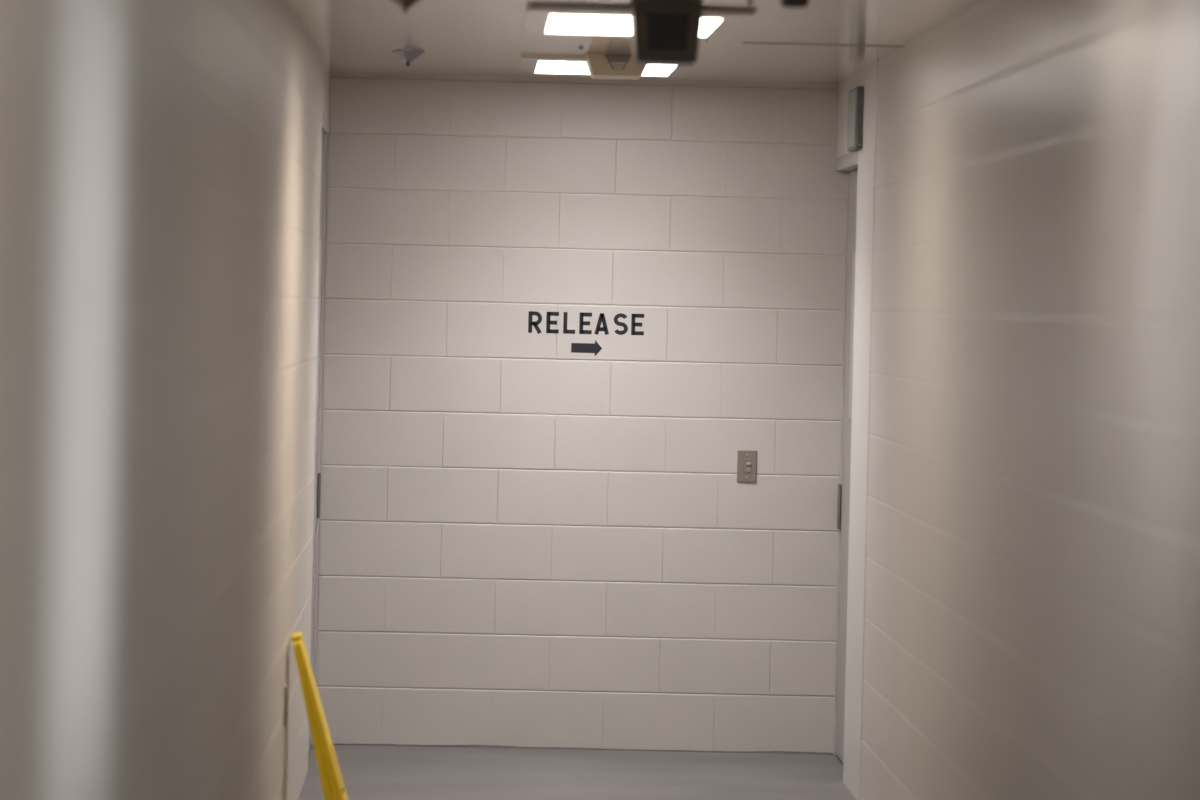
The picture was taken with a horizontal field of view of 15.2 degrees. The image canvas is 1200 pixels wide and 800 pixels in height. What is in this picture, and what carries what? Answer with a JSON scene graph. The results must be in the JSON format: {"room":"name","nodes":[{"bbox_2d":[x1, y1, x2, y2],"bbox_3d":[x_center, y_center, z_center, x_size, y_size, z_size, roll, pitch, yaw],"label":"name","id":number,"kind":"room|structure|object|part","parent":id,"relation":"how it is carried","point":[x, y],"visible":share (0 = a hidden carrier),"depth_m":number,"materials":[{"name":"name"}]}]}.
{"room":"prison interior","nodes":[
{"label":"prison interior","id":0,"kind":"room"},
{"bbox_2d":[0,0,329,799],"bbox_3d":[-0.843,0.230,7.555,0.200,2.567,18.140,1,1,-2],"label":"wall","id":1,"kind":"structure","parent":0,"point":[160,160],"depth_m":7.42,"materials":[{"name":"white paint"}]},
{"bbox_2d":[283,685,287,725],"bbox_3d":[-0.929,0.903,13.302,0.010,0.116,0.072,1,1,-2],"label":"outlet plate","id":2,"kind":"object","parent":1,"relation":"attached to","point":[285,712],"visible":1,"depth_m":13.27,"materials":[{"name":"beige plastic"}]},
{"bbox_2d":[308,111,329,751],"bbox_3d":[-1.071,0.130,16.044,0.138,2.290,0.961,1,1,-2],"label":"door","id":3,"kind":"structure","parent":1,"relation":"in","point":[325,121],"depth_m":16.38,"materials":[{"name":"grey paint"}]},
{"bbox_3d":[-1.028,0.349,16.487,0.009,0.165,0.042,1,1,-2],"label":"strike plate","id":4,"kind":"part","parent":3,"relation":"part of","materials":[{"name":"brown"}]},
{"bbox_3d":[-1.006,-0.274,16.055,0.006,0.600,0.240,1,1,-2],"label":"vision panel","id":5,"kind":"part","parent":3,"relation":"part of","materials":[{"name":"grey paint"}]},
{"bbox_2d":[298,745,856,799],"bbox_3d":[0.157,1.546,7.589,2.259,0.120,18.390,1,1,-2],"label":"floor","id":6,"kind":"structure","parent":0,"point":[367,772],"depth_m":15.66,"materials":[{"name":"concrete"}]},
{"bbox_2d":[291,632,347,799],"bbox_3d":[-0.828,1.022,13.507,0.210,0.641,0.300,1,1,-2],"label":"pole","id":7,"kind":"object","parent":6,"relation":"on","point":[333,787],"visible":1,"depth_m":13.39,"materials":[{"name":"yellow plastic"}]},
{"bbox_3d":[-0.908,0.718,13.498,0.032,0.032,0.100,-14,2,-1],"label":"handle","id":8,"kind":"part","parent":7,"relation":"part of","materials":[{"name":"yellow plastic"}]},
{"bbox_3d":[-0.848,1.036,13.507,0.030,0.620,0.300,-14,2,-1],"label":"panel","id":9,"kind":"part","parent":7,"relation":"part of","materials":[{"name":"yellow plastic"}]},
{"bbox_2d":[315,73,847,752],"bbox_3d":[-0.086,0.051,16.650,2.359,2.567,0.201,1,1,-2],"label":"wall","id":10,"kind":"structure","parent":0,"point":[525,540],"depth_m":16.55,"materials":[{"name":"white brick"}]},
{"bbox_2d":[333,744,832,754],"bbox_3d":[-0.089,1.282,16.567,1.902,0.011,0.024,1,1,-2],"label":"baseboard","id":11,"kind":"structure","parent":10,"relation":"attached to","point":[462,746],"depth_m":16.57,"materials":[{"name":"grey"}]},
{"bbox_2d":[528,311,643,355],"bbox_3d":[-0.051,-0.241,16.544,0.426,0.162,0.001,1,1,-2],"label":"lettering","id":12,"kind":"object","parent":10,"relation":"attached to","point":[595,348],"depth_m":16.55,"materials":[{"name":"black paint"}]},
{"bbox_2d":[737,450,756,481],"bbox_3d":[0.541,0.244,16.566,0.071,0.117,0.016,1,1,-2],"label":"switch plate","id":13,"kind":"object","parent":10,"relation":"attached to","point":[747,459],"visible":1,"depth_m":16.57,"materials":[{"name":"beige"}]},
{"bbox_2d":[289,0,984,84],"bbox_3d":[0.216,-1.030,7.534,2.259,0.100,18.390,1,1,-2],"label":"ceiling","id":14,"kind":"structure","parent":0,"point":[456,37],"depth_m":13.88,"materials":[{"name":"white paint"}]},
{"bbox_2d":[392,0,419,12],"bbox_3d":[-0.526,-1.073,12.189,0.082,0.051,0.082,1,1,-28],"label":"sprinkler head","id":15,"kind":"object","parent":14,"relation":"attached to","point":[405,4],"visible":1,"depth_m":12.18},
{"bbox_2d":[392,50,424,65],"bbox_3d":[-0.636,-1.134,14.936,0.082,0.053,0.082,1,1,-28],"label":"sprinkler head","id":16,"kind":"object","parent":14,"relation":"attached to","point":[407,56],"visible":1,"depth_m":14.91},
{"bbox_2d":[517,55,589,75],"bbox_3d":[-0.148,-1.150,15.374,0.259,0.015,1.256,1,1,-2],"label":"recessed light","id":17,"kind":"object","parent":14,"relation":"in","point":[527,64],"depth_m":15.33,"materials":[{"name":"white plastic"}]},
{"bbox_2d":[521,3,631,36],"bbox_3d":[-0.052,-1.095,12.922,0.336,0.015,1.462,1,1,-2],"label":"recessed light","id":18,"kind":"object","parent":14,"relation":"in","point":[536,16],"depth_m":12.65,"materials":[{"name":"white plastic"}]},
{"bbox_3d":[0.120,-1.086,12.491,0.622,0.008,0.165,1,1,-2],"label":"trim","id":19,"kind":"part","parent":18,"relation":"part of","materials":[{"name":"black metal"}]},
{"bbox_2d":[585,53,645,79],"bbox_3d":[0.058,-1.107,14.934,0.214,0.075,0.305,1,1,-2],"label":"ceiling fixture","id":20,"kind":"object","parent":14,"relation":"hanging from","point":[600,65],"visible":0.91,"depth_m":14.79,"materials":[{"name":"beige plastic"}]},
{"bbox_2d":[605,54,630,68],"bbox_3d":[0.059,-1.112,14.793,0.088,0.048,0.016,1,1,-2],"label":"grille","id":21,"kind":"object","parent":20,"relation":"attached to","point":[612,61],"depth_m":14.79,"materials":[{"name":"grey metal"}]},
{"bbox_2d":[641,66,689,77],"bbox_3d":[0.224,-1.147,15.637,0.141,0.015,0.753,1,1,-2],"label":"recessed light","id":22,"kind":"object","parent":14,"relation":"in","point":[675,72],"depth_m":15.88,"materials":[{"name":"white plastic"}]},
{"bbox_2d":[630,0,702,66],"bbox_3d":[0.180,-1.002,12.320,0.191,0.167,0.260,1,1,-2],"label":"housing","id":23,"kind":"object","parent":14,"relation":"hanging from","point":[664,33],"visible":1,"depth_m":12.20,"materials":[{"name":"grey plastic"}]},
{"bbox_2d":[699,7,756,39],"bbox_3d":[0.334,-1.087,12.934,0.149,0.015,1.461,1,1,-2],"label":"recessed light","id":24,"kind":"object","parent":14,"relation":"in","point":[727,23],"depth_m":12.71,"materials":[{"name":"white plastic"}]},
{"bbox_2d":[781,0,808,7],"bbox_3d":[0.499,-1.032,11.500,0.092,0.058,0.092,1,1,-2],"label":"ceiling sensor","id":25,"kind":"object","parent":14,"relation":"attached to","point":[786,3],"visible":1,"depth_m":11.47,"materials":[{"name":"brown plastic"}]},
{"bbox_2d":[743,42,903,47],"bbox_3d":[0.698,-1.108,14.041,0.502,0.003,0.030,1,1,-2],"label":"trim","id":26,"kind":"structure","parent":14,"relation":"attached to","point":[744,42],"depth_m":14.03,"materials":[{"name":"brown"}]},
{"bbox_2d":[836,0,1199,799],"bbox_3d":[1.214,0.275,7.618,0.200,2.567,18.140,1,1,-2],"label":"wall","id":27,"kind":"structure","parent":0,"point":[1032,622],"depth_m":10.60,"materials":[{"name":"white paint"}]},
{"bbox_2d":[833,151,857,761],"bbox_3d":[0.928,0.220,16.105,0.138,2.200,0.961,1,1,-2],"label":"door","id":28,"kind":"structure","parent":27,"relation":"in","point":[848,162],"depth_m":16.39,"materials":[{"name":"grey paint"}]},
{"bbox_3d":[0.878,0.392,16.546,0.009,0.165,0.042,1,1,-2],"label":"strike plate","id":29,"kind":"part","parent":28,"relation":"part of","materials":[{"name":"brown"}]},
{"bbox_3d":[0.910,-0.231,16.113,0.006,0.600,0.240,1,1,-2],"label":"vision panel","id":30,"kind":"part","parent":28,"relation":"part of","materials":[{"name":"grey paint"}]},
{"bbox_2d":[847,86,863,151],"bbox_3d":[0.886,-0.972,15.584,0.032,0.213,0.343,1,1,-2],"label":"sign box","id":31,"kind":"object","parent":27,"relation":"attached to","point":[856,95],"visible":1,"depth_m":15.43,"materials":[{"name":"grey metal"}]},
{"bbox_3d":[0.872,-0.972,15.585,0.004,0.190,0.316,1,1,-2],"label":"panel","id":32,"kind":"part","parent":31,"relation":"part of","materials":[{"name":"grey"}]},
{"bbox_2d":[843,62,878,799],"bbox_3d":[0.983,0.105,15.294,0.202,2.567,0.656,1,1,-2],"label":"trim","id":33,"kind":"structure","parent":27,"relation":"attached to","point":[863,311],"depth_m":15.26,"materials":[{"name":"grey metal"}]}
]}

